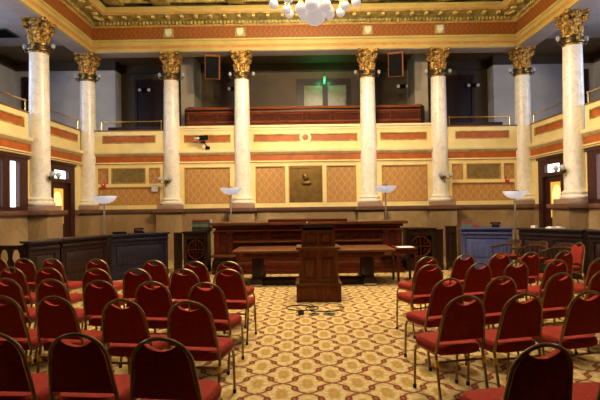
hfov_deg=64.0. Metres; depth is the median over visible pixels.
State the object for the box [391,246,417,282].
side table
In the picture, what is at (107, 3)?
ceiling
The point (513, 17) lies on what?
trim
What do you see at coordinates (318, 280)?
lectern
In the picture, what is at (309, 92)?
door
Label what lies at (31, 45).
lamp collar
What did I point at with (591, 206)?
trim
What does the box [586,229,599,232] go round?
countertop
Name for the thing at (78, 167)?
wall
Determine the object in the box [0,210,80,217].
trim
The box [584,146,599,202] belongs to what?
window
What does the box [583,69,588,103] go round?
door
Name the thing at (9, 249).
balustrade
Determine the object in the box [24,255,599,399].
floor
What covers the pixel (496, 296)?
banquet chair
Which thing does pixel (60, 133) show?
parapet
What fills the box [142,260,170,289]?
banquet chair
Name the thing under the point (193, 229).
book
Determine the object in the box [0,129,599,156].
trim
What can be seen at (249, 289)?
banquet chair
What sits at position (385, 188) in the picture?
floor lamp
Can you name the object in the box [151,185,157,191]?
thermostat box
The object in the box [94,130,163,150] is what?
parapet
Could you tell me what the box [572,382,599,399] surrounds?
banquet chair
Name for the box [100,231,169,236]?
countertop
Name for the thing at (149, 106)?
door
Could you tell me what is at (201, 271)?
banquet chair
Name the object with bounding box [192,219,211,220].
book
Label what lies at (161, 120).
brass rail
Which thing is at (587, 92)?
brass rail
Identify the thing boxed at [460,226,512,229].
countertop
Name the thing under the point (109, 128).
bench
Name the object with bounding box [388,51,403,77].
loudspeaker
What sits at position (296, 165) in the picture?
trim
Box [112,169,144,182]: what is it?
wall panel
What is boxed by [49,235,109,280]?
desk
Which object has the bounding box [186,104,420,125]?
wall
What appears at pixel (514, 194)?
floor lamp
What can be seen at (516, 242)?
wooden armchair
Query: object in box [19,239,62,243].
countertop
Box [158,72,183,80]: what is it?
lamp collar
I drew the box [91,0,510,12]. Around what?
trim
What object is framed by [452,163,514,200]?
trim
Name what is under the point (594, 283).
banquet chair
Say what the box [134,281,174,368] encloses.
banquet chair
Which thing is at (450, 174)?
wall sconce
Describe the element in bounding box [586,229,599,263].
wall
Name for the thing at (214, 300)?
banquet chair
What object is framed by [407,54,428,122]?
trim
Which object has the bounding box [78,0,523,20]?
trim
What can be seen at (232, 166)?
trim
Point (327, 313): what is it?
socket
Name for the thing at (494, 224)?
desk telephone
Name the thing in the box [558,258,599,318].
banquet chair
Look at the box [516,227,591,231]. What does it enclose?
countertop
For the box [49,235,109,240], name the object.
countertop
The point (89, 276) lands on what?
banquet chair
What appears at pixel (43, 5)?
trim
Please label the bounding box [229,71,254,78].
lamp collar
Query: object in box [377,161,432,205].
trim
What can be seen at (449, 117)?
brass rail
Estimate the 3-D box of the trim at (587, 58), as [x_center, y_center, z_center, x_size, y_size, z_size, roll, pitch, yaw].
[9.221,-5.321,18.481,3.850,0.320,0.700,-1,-1,0]
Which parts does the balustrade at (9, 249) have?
rail, post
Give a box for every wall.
[0,64,15,106]
[3,151,80,209]
[16,70,120,129]
[99,164,512,204]
[121,69,487,126]
[181,57,201,125]
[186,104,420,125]
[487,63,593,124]
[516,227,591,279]
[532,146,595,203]
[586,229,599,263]
[594,60,599,99]
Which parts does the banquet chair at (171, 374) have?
backrest, seat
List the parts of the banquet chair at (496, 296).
seat, backrest, frame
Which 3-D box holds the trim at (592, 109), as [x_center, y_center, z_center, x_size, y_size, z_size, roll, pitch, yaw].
[7.647,-2.220,11.244,0.230,0.695,3.000,-1,-1,0]
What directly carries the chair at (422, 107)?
on the floor
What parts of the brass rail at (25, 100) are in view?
handrail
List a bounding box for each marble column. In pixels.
[20,16,67,240]
[73,52,101,235]
[152,51,186,259]
[225,50,257,221]
[354,48,387,219]
[425,47,460,256]
[508,46,535,251]
[547,8,589,228]
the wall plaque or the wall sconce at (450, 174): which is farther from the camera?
the wall plaque
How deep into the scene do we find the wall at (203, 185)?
15.98 m
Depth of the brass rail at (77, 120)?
14.98 m
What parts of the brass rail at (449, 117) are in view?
handrail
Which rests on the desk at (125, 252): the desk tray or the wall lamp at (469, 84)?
the desk tray
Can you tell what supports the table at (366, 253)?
on the floor
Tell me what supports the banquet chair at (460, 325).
on the floor
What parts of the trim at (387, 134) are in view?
inset frame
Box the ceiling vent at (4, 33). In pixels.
[0,28,19,37]
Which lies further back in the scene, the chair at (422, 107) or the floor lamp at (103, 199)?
the chair at (422, 107)
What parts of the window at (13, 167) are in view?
pane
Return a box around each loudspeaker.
[205,54,219,79]
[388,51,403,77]
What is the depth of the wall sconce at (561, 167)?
12.98 m
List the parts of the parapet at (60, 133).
inset frame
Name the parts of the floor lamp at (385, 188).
lamp shade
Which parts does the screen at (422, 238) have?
panel, panel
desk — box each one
[19,239,62,291]
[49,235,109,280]
[100,231,169,280]
[460,226,512,268]
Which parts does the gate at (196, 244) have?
panel, panel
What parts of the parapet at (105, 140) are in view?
inset frame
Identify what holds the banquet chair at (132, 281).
on the floor
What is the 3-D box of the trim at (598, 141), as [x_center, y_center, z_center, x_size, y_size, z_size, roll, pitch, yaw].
[0.137,-1.443,6.120,15.220,0.045,20.200,-1,-1,0]
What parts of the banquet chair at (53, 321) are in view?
leg, backrest, frame, seat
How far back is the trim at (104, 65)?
18.22 m
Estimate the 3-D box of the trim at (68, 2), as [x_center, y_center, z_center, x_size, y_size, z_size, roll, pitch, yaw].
[0.101,-5.914,10.891,13.840,0.090,9.685,-1,-1,0]
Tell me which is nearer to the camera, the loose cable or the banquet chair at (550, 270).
the banquet chair at (550, 270)
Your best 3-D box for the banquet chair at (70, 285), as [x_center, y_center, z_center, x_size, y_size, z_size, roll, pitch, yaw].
[-3.804,1.373,7.707,0.482,0.932,0.549,-1,-1,12]
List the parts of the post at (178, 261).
panel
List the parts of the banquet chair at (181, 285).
seat, backrest, frame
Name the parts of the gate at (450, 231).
panel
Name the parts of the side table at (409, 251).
leg, leg, leg, leg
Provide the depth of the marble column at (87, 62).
15.83 m
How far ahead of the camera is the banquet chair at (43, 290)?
5.27 m
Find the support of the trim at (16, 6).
attached to the wall
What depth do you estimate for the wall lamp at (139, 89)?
18.79 m
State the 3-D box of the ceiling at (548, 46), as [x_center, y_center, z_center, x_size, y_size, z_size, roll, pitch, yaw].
[0.088,-5.617,7.479,22.000,0.200,22.800,-1,-1,0]
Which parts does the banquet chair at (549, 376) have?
seat, backrest, frame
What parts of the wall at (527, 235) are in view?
panel, frieze moulding, rail, panel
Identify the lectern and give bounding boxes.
[296,226,341,301]
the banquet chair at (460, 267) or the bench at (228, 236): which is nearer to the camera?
the banquet chair at (460, 267)
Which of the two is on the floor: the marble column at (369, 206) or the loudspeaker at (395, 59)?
the marble column at (369, 206)
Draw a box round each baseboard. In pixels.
[0,215,79,262]
[100,209,513,258]
[534,209,599,228]
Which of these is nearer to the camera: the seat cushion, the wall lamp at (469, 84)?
the seat cushion
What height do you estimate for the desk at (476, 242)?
1.100 m
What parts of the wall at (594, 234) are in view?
panel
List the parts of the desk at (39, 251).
panel, frieze moulding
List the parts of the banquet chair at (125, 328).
leg, backrest, frame, seat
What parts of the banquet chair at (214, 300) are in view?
backrest, frame, seat, leg, leg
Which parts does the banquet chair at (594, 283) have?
backrest, frame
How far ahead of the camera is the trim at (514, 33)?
15.78 m
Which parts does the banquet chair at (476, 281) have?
seat, backrest, frame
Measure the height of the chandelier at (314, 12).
2.836 m
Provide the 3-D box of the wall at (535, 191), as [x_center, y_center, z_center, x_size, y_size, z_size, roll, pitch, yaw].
[7.724,-0.137,5.964,0.300,3.600,20.000,-1,-1,0]
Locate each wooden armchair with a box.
[490,239,521,259]
[514,241,547,282]
[540,242,578,282]
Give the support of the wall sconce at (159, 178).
attached to the marble column at (170, 217)
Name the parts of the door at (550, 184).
transom pane, glass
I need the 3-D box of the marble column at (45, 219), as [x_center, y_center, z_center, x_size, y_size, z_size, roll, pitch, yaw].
[-7.101,-1.468,13.087,1.040,6.850,1.040,-1,-1,0]
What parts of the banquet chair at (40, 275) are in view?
backrest, frame, seat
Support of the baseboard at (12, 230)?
attached to the wall at (78, 167)
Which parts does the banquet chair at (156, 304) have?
frame, backrest, seat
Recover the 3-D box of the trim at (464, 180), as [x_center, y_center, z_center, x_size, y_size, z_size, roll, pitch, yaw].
[6.139,-0.576,15.944,2.554,1.460,0.070,-1,-1,0]
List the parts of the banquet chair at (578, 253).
seat, backrest, frame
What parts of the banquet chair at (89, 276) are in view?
backrest, frame, seat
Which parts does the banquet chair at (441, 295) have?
leg, seat, leg, frame, backrest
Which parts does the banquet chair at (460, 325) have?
leg, leg, seat, frame, backrest, leg, leg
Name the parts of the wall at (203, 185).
damask panel, damask panel, damask panel, damask panel, damask panel, damask panel, damask panel, damask panel, damask panel, damask panel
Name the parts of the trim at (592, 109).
inset frame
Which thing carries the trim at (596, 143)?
attached to the wall
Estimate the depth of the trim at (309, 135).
16.05 m
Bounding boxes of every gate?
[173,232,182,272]
[435,229,443,269]
[445,226,456,269]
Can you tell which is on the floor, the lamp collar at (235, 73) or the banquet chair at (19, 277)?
the banquet chair at (19, 277)
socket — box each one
[298,309,303,314]
[323,312,334,315]
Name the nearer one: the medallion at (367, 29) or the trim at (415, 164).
the medallion at (367, 29)
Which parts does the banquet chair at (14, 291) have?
backrest, frame, seat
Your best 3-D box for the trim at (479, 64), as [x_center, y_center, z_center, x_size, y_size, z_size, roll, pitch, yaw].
[0.092,-5.357,7.476,22.000,0.320,22.800,-1,-1,0]
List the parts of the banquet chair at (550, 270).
seat, backrest, frame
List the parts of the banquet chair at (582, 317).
seat, frame, backrest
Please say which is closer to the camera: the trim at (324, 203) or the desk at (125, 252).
the desk at (125, 252)
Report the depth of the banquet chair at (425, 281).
6.13 m
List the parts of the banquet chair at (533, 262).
backrest, frame, seat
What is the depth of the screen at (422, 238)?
12.33 m
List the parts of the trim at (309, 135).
inset frame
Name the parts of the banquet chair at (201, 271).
backrest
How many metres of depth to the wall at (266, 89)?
18.87 m
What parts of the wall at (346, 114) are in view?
rail, rail, rail, frame, panel, rail, panel, rail, rail, panel, rail, rail, rail, frame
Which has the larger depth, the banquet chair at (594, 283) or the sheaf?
the sheaf
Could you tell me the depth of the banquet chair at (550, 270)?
6.45 m
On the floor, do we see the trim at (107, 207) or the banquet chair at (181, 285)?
the banquet chair at (181, 285)
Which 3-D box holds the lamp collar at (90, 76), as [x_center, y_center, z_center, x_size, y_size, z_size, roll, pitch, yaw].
[-7.121,-4.103,16.095,0.709,0.235,0.607,0,-1,-39]
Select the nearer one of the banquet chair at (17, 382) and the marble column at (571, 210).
the banquet chair at (17, 382)
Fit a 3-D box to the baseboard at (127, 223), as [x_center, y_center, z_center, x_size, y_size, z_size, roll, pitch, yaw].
[0.218,1.152,15.950,14.740,1.500,0.070,-1,-1,0]
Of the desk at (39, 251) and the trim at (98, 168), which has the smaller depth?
the desk at (39, 251)
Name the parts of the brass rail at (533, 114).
handrail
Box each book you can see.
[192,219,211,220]
[192,221,211,222]
[192,223,211,227]
[192,227,211,230]
[461,223,471,226]
[545,226,565,228]
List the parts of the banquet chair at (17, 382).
backrest, frame, seat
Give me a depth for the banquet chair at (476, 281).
6.23 m
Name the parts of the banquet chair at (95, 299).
seat, frame, backrest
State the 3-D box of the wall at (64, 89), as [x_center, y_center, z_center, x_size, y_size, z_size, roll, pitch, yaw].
[-8.927,-3.182,18.591,3.800,3.480,0.600,-1,-1,0]
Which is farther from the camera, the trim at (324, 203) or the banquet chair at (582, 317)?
the trim at (324, 203)
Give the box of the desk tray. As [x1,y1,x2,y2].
[112,232,126,233]
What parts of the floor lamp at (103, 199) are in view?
lamp shade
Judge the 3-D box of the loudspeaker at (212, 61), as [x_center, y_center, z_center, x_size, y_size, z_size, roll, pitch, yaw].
[-2.952,-4.473,16.165,0.500,0.863,0.548,-1,-1,-12]
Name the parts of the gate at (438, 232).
panel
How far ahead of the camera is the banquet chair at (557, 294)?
5.26 m
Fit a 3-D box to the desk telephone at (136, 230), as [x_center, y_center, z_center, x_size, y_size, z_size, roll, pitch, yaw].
[-4.015,0.760,11.998,0.200,0.123,0.265,-2,-1,43]
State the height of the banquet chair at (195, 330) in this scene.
0.932 m
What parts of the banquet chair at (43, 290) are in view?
backrest, frame, seat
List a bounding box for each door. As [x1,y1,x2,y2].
[21,77,28,110]
[51,160,75,236]
[134,79,163,126]
[296,78,350,105]
[446,75,474,122]
[536,153,563,227]
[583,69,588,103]
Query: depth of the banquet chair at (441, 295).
4.96 m
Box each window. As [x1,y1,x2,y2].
[0,151,29,210]
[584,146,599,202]
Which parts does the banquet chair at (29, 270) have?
backrest, frame, seat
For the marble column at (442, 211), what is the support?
on the floor
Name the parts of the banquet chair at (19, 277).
backrest, frame, seat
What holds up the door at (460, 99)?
in the wall at (266, 89)
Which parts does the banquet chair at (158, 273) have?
backrest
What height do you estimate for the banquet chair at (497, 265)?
0.932 m
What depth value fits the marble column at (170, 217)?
15.80 m
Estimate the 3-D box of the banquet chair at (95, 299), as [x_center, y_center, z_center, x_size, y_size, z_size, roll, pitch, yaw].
[-2.090,1.317,5.351,0.482,0.932,0.549,-1,-1,9]
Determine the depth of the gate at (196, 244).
12.36 m
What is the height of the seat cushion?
0.050 m
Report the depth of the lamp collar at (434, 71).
15.84 m
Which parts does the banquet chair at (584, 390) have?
frame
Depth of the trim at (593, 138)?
15.98 m
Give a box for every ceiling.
[0,2,599,65]
[99,0,502,6]
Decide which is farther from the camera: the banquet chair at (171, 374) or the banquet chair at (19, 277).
the banquet chair at (19, 277)
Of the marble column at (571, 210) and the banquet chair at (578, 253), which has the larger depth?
the marble column at (571, 210)
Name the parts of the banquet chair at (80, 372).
backrest, seat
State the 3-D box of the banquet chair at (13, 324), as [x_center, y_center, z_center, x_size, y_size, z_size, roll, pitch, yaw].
[-2.622,1.312,4.505,0.482,0.932,0.549,-1,-1,7]
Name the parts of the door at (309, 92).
pane, pane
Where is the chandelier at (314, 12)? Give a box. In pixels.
[269,0,360,25]
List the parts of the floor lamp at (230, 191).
lamp shade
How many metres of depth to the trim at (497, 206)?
15.85 m
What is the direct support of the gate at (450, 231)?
on the floor
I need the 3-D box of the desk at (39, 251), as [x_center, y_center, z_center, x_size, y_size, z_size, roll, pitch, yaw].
[-5.230,1.351,9.715,0.410,1.070,0.664,-1,-1,33]
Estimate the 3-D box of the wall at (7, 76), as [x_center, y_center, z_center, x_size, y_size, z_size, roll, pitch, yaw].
[-10.963,-1.871,7.482,0.200,7.600,22.800,-1,-1,0]
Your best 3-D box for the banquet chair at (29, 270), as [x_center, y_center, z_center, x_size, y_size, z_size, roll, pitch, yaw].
[-4.306,1.381,7.819,0.482,0.932,0.549,-1,-1,12]
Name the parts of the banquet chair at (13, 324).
backrest, frame, seat, leg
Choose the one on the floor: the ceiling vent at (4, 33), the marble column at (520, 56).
the marble column at (520, 56)
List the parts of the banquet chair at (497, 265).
frame, backrest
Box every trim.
[0,0,599,57]
[0,50,599,74]
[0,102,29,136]
[0,125,599,153]
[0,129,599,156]
[0,133,599,162]
[0,141,599,163]
[0,143,599,164]
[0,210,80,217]
[15,61,120,73]
[19,0,580,52]
[31,0,568,46]
[43,0,556,39]
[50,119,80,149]
[62,0,538,26]
[63,0,536,25]
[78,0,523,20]
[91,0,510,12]
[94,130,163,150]
[95,165,163,209]
[98,168,159,205]
[100,204,512,214]
[109,33,515,39]
[179,126,233,149]
[179,164,234,208]
[184,167,229,203]
[250,124,359,148]
[250,162,360,207]
[255,165,356,202]
[376,123,430,146]
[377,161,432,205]
[382,164,427,201]
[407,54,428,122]
[447,125,516,145]
[448,160,516,204]
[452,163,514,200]
[487,54,594,68]
[530,112,562,143]
[533,203,599,209]
[584,98,599,128]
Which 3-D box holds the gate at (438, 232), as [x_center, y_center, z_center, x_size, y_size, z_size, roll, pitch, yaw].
[3.593,1.278,12.386,0.220,1.060,0.080,-1,-1,0]
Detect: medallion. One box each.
[163,28,173,37]
[235,27,244,36]
[363,25,372,34]
[435,24,444,33]
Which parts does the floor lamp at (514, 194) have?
lamp shade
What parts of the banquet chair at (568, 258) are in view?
seat, backrest, frame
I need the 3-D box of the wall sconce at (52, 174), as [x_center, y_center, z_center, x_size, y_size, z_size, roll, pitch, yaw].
[-6.697,-0.598,13.073,0.225,0.341,0.466,-1,-1,0]
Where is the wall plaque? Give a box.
[289,166,321,201]
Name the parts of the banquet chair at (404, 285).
leg, seat, frame, backrest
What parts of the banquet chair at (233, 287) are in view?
backrest, frame, seat, leg, leg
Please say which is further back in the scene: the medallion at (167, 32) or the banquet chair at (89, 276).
the medallion at (167, 32)
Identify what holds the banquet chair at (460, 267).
on the floor
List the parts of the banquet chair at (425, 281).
leg, seat, frame, backrest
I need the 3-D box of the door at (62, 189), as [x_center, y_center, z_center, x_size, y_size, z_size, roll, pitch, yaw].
[-7.269,0.421,14.562,0.300,3.120,1.480,-1,-1,0]
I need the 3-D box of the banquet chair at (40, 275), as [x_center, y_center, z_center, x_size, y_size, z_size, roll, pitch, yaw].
[-3.276,1.349,6.548,0.482,0.932,0.549,-1,-1,7]
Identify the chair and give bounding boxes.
[0,258,32,306]
[0,267,35,324]
[0,278,35,355]
[0,295,48,370]
[0,333,61,399]
[14,258,36,306]
[33,279,97,362]
[34,267,84,328]
[36,296,111,372]
[41,258,81,291]
[47,332,129,399]
[81,268,129,330]
[83,280,122,367]
[86,259,128,307]
[101,299,171,374]
[122,268,153,307]
[130,337,222,399]
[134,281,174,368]
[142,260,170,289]
[167,301,235,392]
[168,269,200,308]
[182,261,212,289]
[188,282,243,374]
[213,269,256,344]
[216,261,254,327]
[396,256,437,310]
[396,264,442,338]
[404,278,466,370]
[413,295,488,399]
[420,104,424,122]
[443,254,474,285]
[461,342,573,399]
[463,262,493,327]
[466,293,542,386]
[468,253,509,302]
[480,276,519,366]
[501,261,528,302]
[517,259,567,326]
[518,252,539,301]
[530,250,573,297]
[531,290,599,356]
[541,272,577,355]
[553,271,599,351]
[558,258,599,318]
[569,242,585,281]
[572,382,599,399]
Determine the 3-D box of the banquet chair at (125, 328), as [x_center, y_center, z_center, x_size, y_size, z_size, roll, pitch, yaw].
[-1.447,1.293,4.268,0.482,0.932,0.549,-1,-1,9]
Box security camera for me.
[194,135,209,149]
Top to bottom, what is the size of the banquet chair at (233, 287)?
0.932 m
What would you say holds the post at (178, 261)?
on the floor
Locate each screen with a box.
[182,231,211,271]
[401,227,435,270]
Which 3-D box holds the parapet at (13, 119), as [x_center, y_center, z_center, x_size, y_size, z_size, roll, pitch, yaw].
[-7.341,-2.022,11.316,0.230,0.695,3.000,-1,-1,0]
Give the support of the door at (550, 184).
in the wall at (535, 191)
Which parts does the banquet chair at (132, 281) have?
seat, backrest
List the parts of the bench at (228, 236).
panel, panel, panel, panel, neck moulding, shelf moulding, cornice, moulding, panel, panel, panel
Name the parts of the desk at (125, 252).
panel, frieze moulding, rail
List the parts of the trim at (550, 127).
inset frame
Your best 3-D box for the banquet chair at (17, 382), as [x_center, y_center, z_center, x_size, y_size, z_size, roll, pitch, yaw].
[-1.880,1.284,3.223,0.482,0.932,0.549,-1,-1,5]
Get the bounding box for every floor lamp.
[91,194,116,233]
[220,187,240,221]
[375,184,395,219]
[503,190,526,266]
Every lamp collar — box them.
[23,42,54,54]
[74,73,100,81]
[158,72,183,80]
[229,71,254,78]
[354,69,379,77]
[425,68,450,76]
[509,66,535,75]
[556,34,588,46]
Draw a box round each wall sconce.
[49,171,60,183]
[158,177,171,186]
[438,172,452,182]
[553,165,565,176]
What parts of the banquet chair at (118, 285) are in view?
backrest, frame, seat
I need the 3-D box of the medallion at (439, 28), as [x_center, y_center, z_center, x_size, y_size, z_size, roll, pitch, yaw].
[4.595,-5.619,15.758,0.340,0.300,0.060,-1,-1,0]
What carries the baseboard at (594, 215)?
attached to the wall at (535, 191)
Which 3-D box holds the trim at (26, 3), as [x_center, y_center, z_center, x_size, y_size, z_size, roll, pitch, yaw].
[0.089,-5.137,6.222,15.140,0.105,20.300,-1,-1,0]
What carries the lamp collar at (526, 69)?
attached to the marble column at (520, 56)
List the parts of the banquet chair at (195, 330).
backrest, frame, seat, leg, leg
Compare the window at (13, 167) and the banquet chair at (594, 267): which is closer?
the banquet chair at (594, 267)
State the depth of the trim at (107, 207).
15.97 m
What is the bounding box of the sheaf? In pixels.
[396,246,413,247]
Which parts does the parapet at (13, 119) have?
inset frame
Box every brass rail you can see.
[0,90,26,110]
[50,109,78,128]
[101,120,161,129]
[448,115,509,125]
[532,102,562,121]
[586,87,599,102]
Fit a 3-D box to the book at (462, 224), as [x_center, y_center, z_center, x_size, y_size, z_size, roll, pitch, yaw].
[4.340,0.649,12.484,0.260,0.100,0.220,-1,-1,23]
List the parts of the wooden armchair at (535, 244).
crest rail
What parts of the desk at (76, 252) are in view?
panel, frieze moulding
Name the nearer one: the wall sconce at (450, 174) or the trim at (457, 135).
the wall sconce at (450, 174)
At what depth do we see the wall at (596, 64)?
18.03 m
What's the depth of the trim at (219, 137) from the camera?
16.06 m
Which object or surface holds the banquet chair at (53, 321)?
on the floor
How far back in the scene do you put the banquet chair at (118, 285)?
7.32 m
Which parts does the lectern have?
panel, panel, moulding, panel, panel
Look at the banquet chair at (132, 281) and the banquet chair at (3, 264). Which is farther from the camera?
the banquet chair at (3, 264)
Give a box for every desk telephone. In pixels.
[134,228,144,232]
[490,222,500,226]
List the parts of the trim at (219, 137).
inset frame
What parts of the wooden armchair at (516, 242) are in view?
crest rail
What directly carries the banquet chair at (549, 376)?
on the floor
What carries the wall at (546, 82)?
attached to the wall at (266, 89)
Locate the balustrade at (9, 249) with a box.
[0,244,27,272]
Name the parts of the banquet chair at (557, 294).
seat, backrest, frame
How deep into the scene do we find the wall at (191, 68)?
17.59 m
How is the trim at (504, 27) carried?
attached to the ceiling at (548, 46)
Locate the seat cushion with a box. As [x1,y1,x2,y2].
[494,254,521,257]
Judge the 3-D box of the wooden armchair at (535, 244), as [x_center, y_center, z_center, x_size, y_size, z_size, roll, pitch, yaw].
[5.133,1.335,10.517,0.542,0.857,0.644,0,-1,-30]
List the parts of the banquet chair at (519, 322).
leg, leg, seat, leg, frame, backrest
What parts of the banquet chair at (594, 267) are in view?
seat, frame, backrest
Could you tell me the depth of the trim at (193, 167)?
15.95 m
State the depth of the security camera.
15.74 m
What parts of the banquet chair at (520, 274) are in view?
backrest, seat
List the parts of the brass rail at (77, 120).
handrail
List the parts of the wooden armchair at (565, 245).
crest rail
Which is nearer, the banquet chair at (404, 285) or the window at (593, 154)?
the banquet chair at (404, 285)
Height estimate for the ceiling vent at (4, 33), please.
0.045 m
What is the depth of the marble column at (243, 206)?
15.81 m
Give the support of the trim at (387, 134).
attached to the wall
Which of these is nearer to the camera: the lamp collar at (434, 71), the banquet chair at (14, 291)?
the banquet chair at (14, 291)
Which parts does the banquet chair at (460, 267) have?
seat, backrest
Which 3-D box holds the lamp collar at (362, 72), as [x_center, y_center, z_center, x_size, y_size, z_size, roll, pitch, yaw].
[2.248,-4.226,16.050,0.709,0.235,0.607,0,-1,-39]
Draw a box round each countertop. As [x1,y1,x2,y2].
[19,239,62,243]
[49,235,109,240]
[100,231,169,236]
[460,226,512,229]
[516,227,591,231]
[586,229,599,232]
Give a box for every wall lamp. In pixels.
[138,88,149,91]
[397,84,407,87]
[467,83,479,86]
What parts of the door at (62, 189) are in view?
glass, transom pane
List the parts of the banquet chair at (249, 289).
backrest, frame, seat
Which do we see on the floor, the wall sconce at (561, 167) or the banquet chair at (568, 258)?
the banquet chair at (568, 258)
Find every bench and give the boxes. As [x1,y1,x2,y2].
[108,127,163,129]
[208,218,407,274]
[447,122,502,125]
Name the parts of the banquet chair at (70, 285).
backrest, frame, seat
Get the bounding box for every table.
[232,245,395,286]
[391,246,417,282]
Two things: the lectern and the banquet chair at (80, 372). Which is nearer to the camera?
the banquet chair at (80, 372)
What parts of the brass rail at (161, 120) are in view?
handrail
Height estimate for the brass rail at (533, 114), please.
0.340 m
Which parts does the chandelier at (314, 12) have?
glass globe, glass globe, glass globe, glass globe, glass globe, bowl globe, glass globe, glass globe, glass globe, glass globe, glass globe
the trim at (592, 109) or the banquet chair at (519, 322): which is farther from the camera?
the trim at (592, 109)
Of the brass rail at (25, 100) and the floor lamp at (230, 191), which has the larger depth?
the floor lamp at (230, 191)
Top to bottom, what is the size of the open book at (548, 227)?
0.045 m
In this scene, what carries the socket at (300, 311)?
on the floor
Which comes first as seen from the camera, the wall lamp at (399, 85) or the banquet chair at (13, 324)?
the banquet chair at (13, 324)
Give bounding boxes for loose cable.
[286,305,344,311]
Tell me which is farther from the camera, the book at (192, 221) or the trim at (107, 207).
the trim at (107, 207)
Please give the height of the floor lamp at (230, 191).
2.050 m
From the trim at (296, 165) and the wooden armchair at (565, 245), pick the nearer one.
the wooden armchair at (565, 245)
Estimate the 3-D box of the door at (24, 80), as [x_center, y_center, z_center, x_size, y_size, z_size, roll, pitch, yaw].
[-10.127,-3.055,18.255,0.900,3.250,0.080,-1,-1,0]
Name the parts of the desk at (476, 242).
rail, frieze moulding, panel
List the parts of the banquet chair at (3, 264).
backrest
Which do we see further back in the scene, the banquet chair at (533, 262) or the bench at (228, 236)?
the bench at (228, 236)
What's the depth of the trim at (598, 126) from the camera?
15.89 m
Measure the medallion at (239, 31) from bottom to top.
0.300 m
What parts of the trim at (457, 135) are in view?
inset frame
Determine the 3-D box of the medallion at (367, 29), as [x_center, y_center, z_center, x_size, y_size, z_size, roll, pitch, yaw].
[2.229,-5.588,15.769,0.340,0.300,0.060,-1,-1,0]
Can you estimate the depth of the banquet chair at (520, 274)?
6.35 m
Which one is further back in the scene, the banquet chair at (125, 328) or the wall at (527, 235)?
the wall at (527, 235)
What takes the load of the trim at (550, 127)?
attached to the wall
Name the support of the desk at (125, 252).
on the floor
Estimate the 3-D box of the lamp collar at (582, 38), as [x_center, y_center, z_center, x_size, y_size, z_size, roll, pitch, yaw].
[7.403,-4.336,13.055,0.709,0.235,0.607,0,-1,-39]

